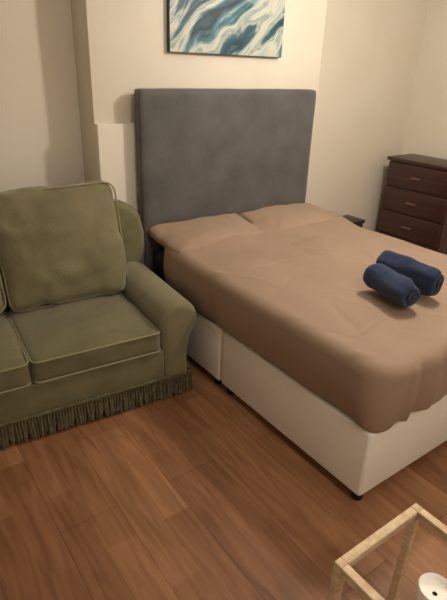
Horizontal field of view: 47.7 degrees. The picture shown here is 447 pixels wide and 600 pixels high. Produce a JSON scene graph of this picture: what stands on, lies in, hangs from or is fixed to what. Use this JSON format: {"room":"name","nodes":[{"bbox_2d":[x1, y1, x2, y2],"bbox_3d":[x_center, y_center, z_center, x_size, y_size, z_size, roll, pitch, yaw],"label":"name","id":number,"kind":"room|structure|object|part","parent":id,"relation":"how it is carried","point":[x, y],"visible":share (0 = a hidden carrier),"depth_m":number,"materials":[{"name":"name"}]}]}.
{"room":"bedroom","nodes":[
{"label":"bedroom","id":0,"kind":"room"},
{"bbox_2d":[71,0,326,201],"bbox_3d":[-0.081,-1.185,3.374,1.730,2.600,0.210,-15,30,-33],"label":"wall","id":1,"kind":"structure","parent":0,"point":[120,46],"depth_m":2.89,"materials":[{"name":"white paint"}]},
{"bbox_2d":[95,123,137,211],"bbox_3d":[-0.063,-0.555,3.529,1.650,1.330,0.040,-15,30,-33],"label":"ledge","id":2,"kind":"object","parent":1,"relation":"attached to","point":[115,142],"visible":0.22,"depth_m":2.93,"materials":[{"name":"paint"}]},
{"bbox_2d":[166,0,285,57],"bbox_3d":[0.039,-1.781,3.006,0.850,0.580,0.034,-15,30,-33],"label":"painting","id":3,"kind":"object","parent":1,"relation":"attached to","point":[221,27],"depth_m":3.04},
{"bbox_2d":[0,0,428,231],"bbox_3d":[-0.752,-1.083,3.102,6.200,2.600,0.100,-15,30,-33],"label":"wall","id":4,"kind":"structure","parent":0,"point":[371,48],"depth_m":3.96,"materials":[{"name":"paint"}]},
{"bbox_2d":[0,354,446,599],"bbox_3d":[0.608,1.014,1.906,6.200,0.100,4.940,-15,30,-33],"label":"floor","id":5,"kind":"structure","parent":0,"point":[193,494],"depth_m":2.08,"materials":[{"name":"laminate"}]},
{"bbox_2d":[0,181,195,448],"bbox_3d":[-1.055,0.033,2.495,1.709,1.066,0.802,-13,29,-29],"label":"sofa","id":6,"kind":"object","parent":5,"relation":"on","point":[87,328],"visible":1,"depth_m":2.58,"materials":[{"name":"fabric"}]},
{"bbox_2d":[0,280,5,312],"bbox_3d":[-1.445,-0.178,2.429,0.666,0.643,0.286,-14,18,-28],"label":"cushion","id":7,"kind":"object","parent":6,"relation":"on","point":[2,282],"depth_m":2.57,"materials":[{"name":"fabric"}]},
{"bbox_2d":[0,312,28,391],"bbox_3d":[-1.294,0.281,2.352,0.644,0.175,0.619,-13,29,-29],"label":"seat cushion","id":8,"kind":"object","parent":6,"relation":"on","point":[14,352],"depth_m":2.28,"materials":[{"name":"fabric"}]},
{"bbox_2d":[0,181,126,311],"bbox_3d":[-0.880,-0.301,2.741,0.678,0.650,0.289,-14,18,-28],"label":"cushion","id":9,"kind":"object","parent":6,"relation":"on","point":[62,246],"depth_m":2.64,"materials":[{"name":"fabric"}]},
{"bbox_3d":[-1.228,-0.077,2.761,1.690,0.830,0.130,-13,29,-29],"label":"frame","id":10,"kind":"part","parent":6,"relation":"part of","materials":[{"name":"fabric"}]},
{"bbox_3d":[-0.883,0.462,2.365,1.305,0.190,0.054,-13,29,-29],"label":"rail","id":11,"kind":"part","parent":6,"relation":"part of","materials":[{"name":"fabric"}]},
{"bbox_2d":[8,292,159,381],"bbox_3d":[-0.744,0.159,2.661,0.645,0.178,0.616,-13,29,-29],"label":"seat cushion","id":12,"kind":"object","parent":6,"relation":"on","point":[82,338],"depth_m":2.51,"materials":[{"name":"fabric"}]},
{"bbox_3d":[-0.409,0.087,2.917,0.218,0.457,0.710,-13,29,-29],"label":"arm","id":13,"kind":"part","parent":6,"relation":"part of","materials":[{"name":"fabric"}]},
{"bbox_2d":[134,88,446,500],"bbox_3d":[0.617,-0.312,2.835,1.474,1.521,1.953,-15,30,-33],"label":"bed","id":14,"kind":"object","parent":5,"relation":"on","point":[288,320],"visible":0.88,"depth_m":2.69,"materials":[{"name":"grey fabric"}]},
{"bbox_3d":[0.609,-0.057,2.933,1.363,0.230,1.792,-15,30,-33],"label":"mattress","id":15,"kind":"part","parent":14,"relation":"part of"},
{"bbox_2d":[149,214,260,254],"bbox_3d":[-0.084,-0.405,3.161,0.695,0.153,0.398,-15,39,-33],"label":"pillow","id":16,"kind":"object","parent":14,"relation":"on","point":[179,234],"depth_m":3.07,"materials":[{"name":"fabric"}]},
{"bbox_3d":[0.047,-0.644,3.481,1.377,1.503,0.103,-15,30,-33],"label":"headboard","id":17,"kind":"part","parent":14,"relation":"part of","materials":[{"name":"fabric"}]},
{"bbox_2d":[239,202,328,230],"bbox_3d":[0.479,-0.560,3.530,0.679,0.147,0.398,-15,39,-33],"label":"pillow","id":18,"kind":"object","parent":14,"relation":"on","point":[271,216],"depth_m":3.44,"materials":[{"name":"fabric"}]},
{"bbox_2d":[163,211,446,432],"bbox_3d":[0.678,-0.082,2.833,1.467,0.348,1.709,-15,30,-33],"label":"duvet","id":19,"kind":"object","parent":14,"relation":"on","point":[289,289],"depth_m":2.38,"materials":[{"name":"fabric"}]},
{"bbox_2d":[363,263,420,306],"bbox_3d":[0.776,-0.071,2.330,0.132,0.129,0.286,-8,27,-21],"label":"rolled towel","id":20,"kind":"object","parent":14,"relation":"on","point":[400,289],"visible":1,"depth_m":2.27,"materials":[{"name":"blue fabric"}]},
{"bbox_2d":[376,250,443,295],"bbox_3d":[0.895,-0.133,2.434,0.125,0.153,0.346,-15,30,-33],"label":"rolled towel","id":21,"kind":"object","parent":14,"relation":"on","point":[429,280],"visible":0.84,"depth_m":2.35,"materials":[{"name":"blue fabric"}]},
{"bbox_2d":[343,215,364,227],"bbox_3d":[0.957,-0.352,4.031,0.180,0.610,0.180,-15,30,-33],"label":"bedside table","id":22,"kind":"object","parent":5,"relation":"on","point":[359,222],"visible":0.09,"depth_m":3.89,"materials":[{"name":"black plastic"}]},
{"bbox_2d":[328,503,446,599],"bbox_3d":[0.585,0.958,1.369,0.363,0.450,0.505,-15,30,-33],"label":"wooden side table","id":23,"kind":"object","parent":5,"relation":"on","point":[389,564],"visible":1,"depth_m":1.38,"materials":[{"name":"brown wood"}]},
{"bbox_3d":[0.309,0.909,1.453,0.026,0.450,0.026,-15,30,-33],"label":"leg","id":24,"kind":"part","parent":23,"relation":"part of","materials":[{"name":"brown wood"}]},
{"bbox_3d":[0.455,0.806,1.190,0.026,0.032,0.453,-15,30,-33],"label":"rail","id":25,"kind":"part","parent":23,"relation":"part of","materials":[{"name":"brown wood"}]},
{"bbox_3d":[0.453,0.683,1.456,0.311,0.032,0.026,-15,30,-33],"label":"rail","id":26,"kind":"part","parent":23,"relation":"part of","materials":[{"name":"brown wood"}]},
{"bbox_3d":[0.583,0.835,1.635,0.026,0.450,0.026,-15,30,-33],"label":"leg","id":27,"kind":"part","parent":23,"relation":"part of","materials":[{"name":"brown wood"}]},
{"bbox_2d":[415,573,446,599],"bbox_3d":[0.518,0.733,1.245,0.086,0.069,0.086,-15,30,-33],"label":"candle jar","id":28,"kind":"object","parent":23,"relation":"on","point":[430,586],"visible":1,"depth_m":1.25,"materials":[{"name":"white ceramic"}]},
{"bbox_3d":[0.729,0.732,1.372,0.026,0.032,0.453,-15,30,-33],"label":"rail","id":29,"kind":"part","parent":23,"relation":"part of","materials":[{"name":"brown wood"}]},
{"bbox_2d":[378,154,446,254],"bbox_3d":[1.788,-0.766,4.569,0.386,0.965,0.675,-15,30,-33],"label":"dresser","id":30,"kind":"object","parent":5,"relation":"on","point":[414,205],"visible":0.69,"depth_m":4.40,"materials":[{"name":"brown wood"}]},
{"bbox_3d":[1.650,-0.452,4.617,0.022,0.207,0.624,-15,30,-33],"label":"drawer","id":31,"kind":"part","parent":30,"relation":"part of","materials":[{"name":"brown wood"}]},
{"bbox_3d":[1.657,-0.648,4.526,0.022,0.207,0.624,-15,30,-33],"label":"drawer","id":32,"kind":"part","parent":30,"relation":"part of","materials":[{"name":"brown wood"}]},
{"bbox_3d":[1.665,-0.845,4.434,0.022,0.207,0.624,-15,30,-33],"label":"drawer","id":33,"kind":"part","parent":30,"relation":"part of","materials":[{"name":"brown wood"}]},
{"bbox_3d":[1.672,-1.042,4.343,0.022,0.207,0.624,-15,30,-33],"label":"drawer","id":34,"kind":"part","parent":30,"relation":"part of","materials":[{"name":"brown wood"}]},
{"bbox_2d":[401,0,446,159],"bbox_3d":[3.134,-0.880,2.983,0.100,2.600,4.740,-15,30,-33],"label":"wall","id":35,"kind":"structure","parent":0,"point":[426,127],"depth_m":4.46,"materials":[{"name":"paint"}]}
]}

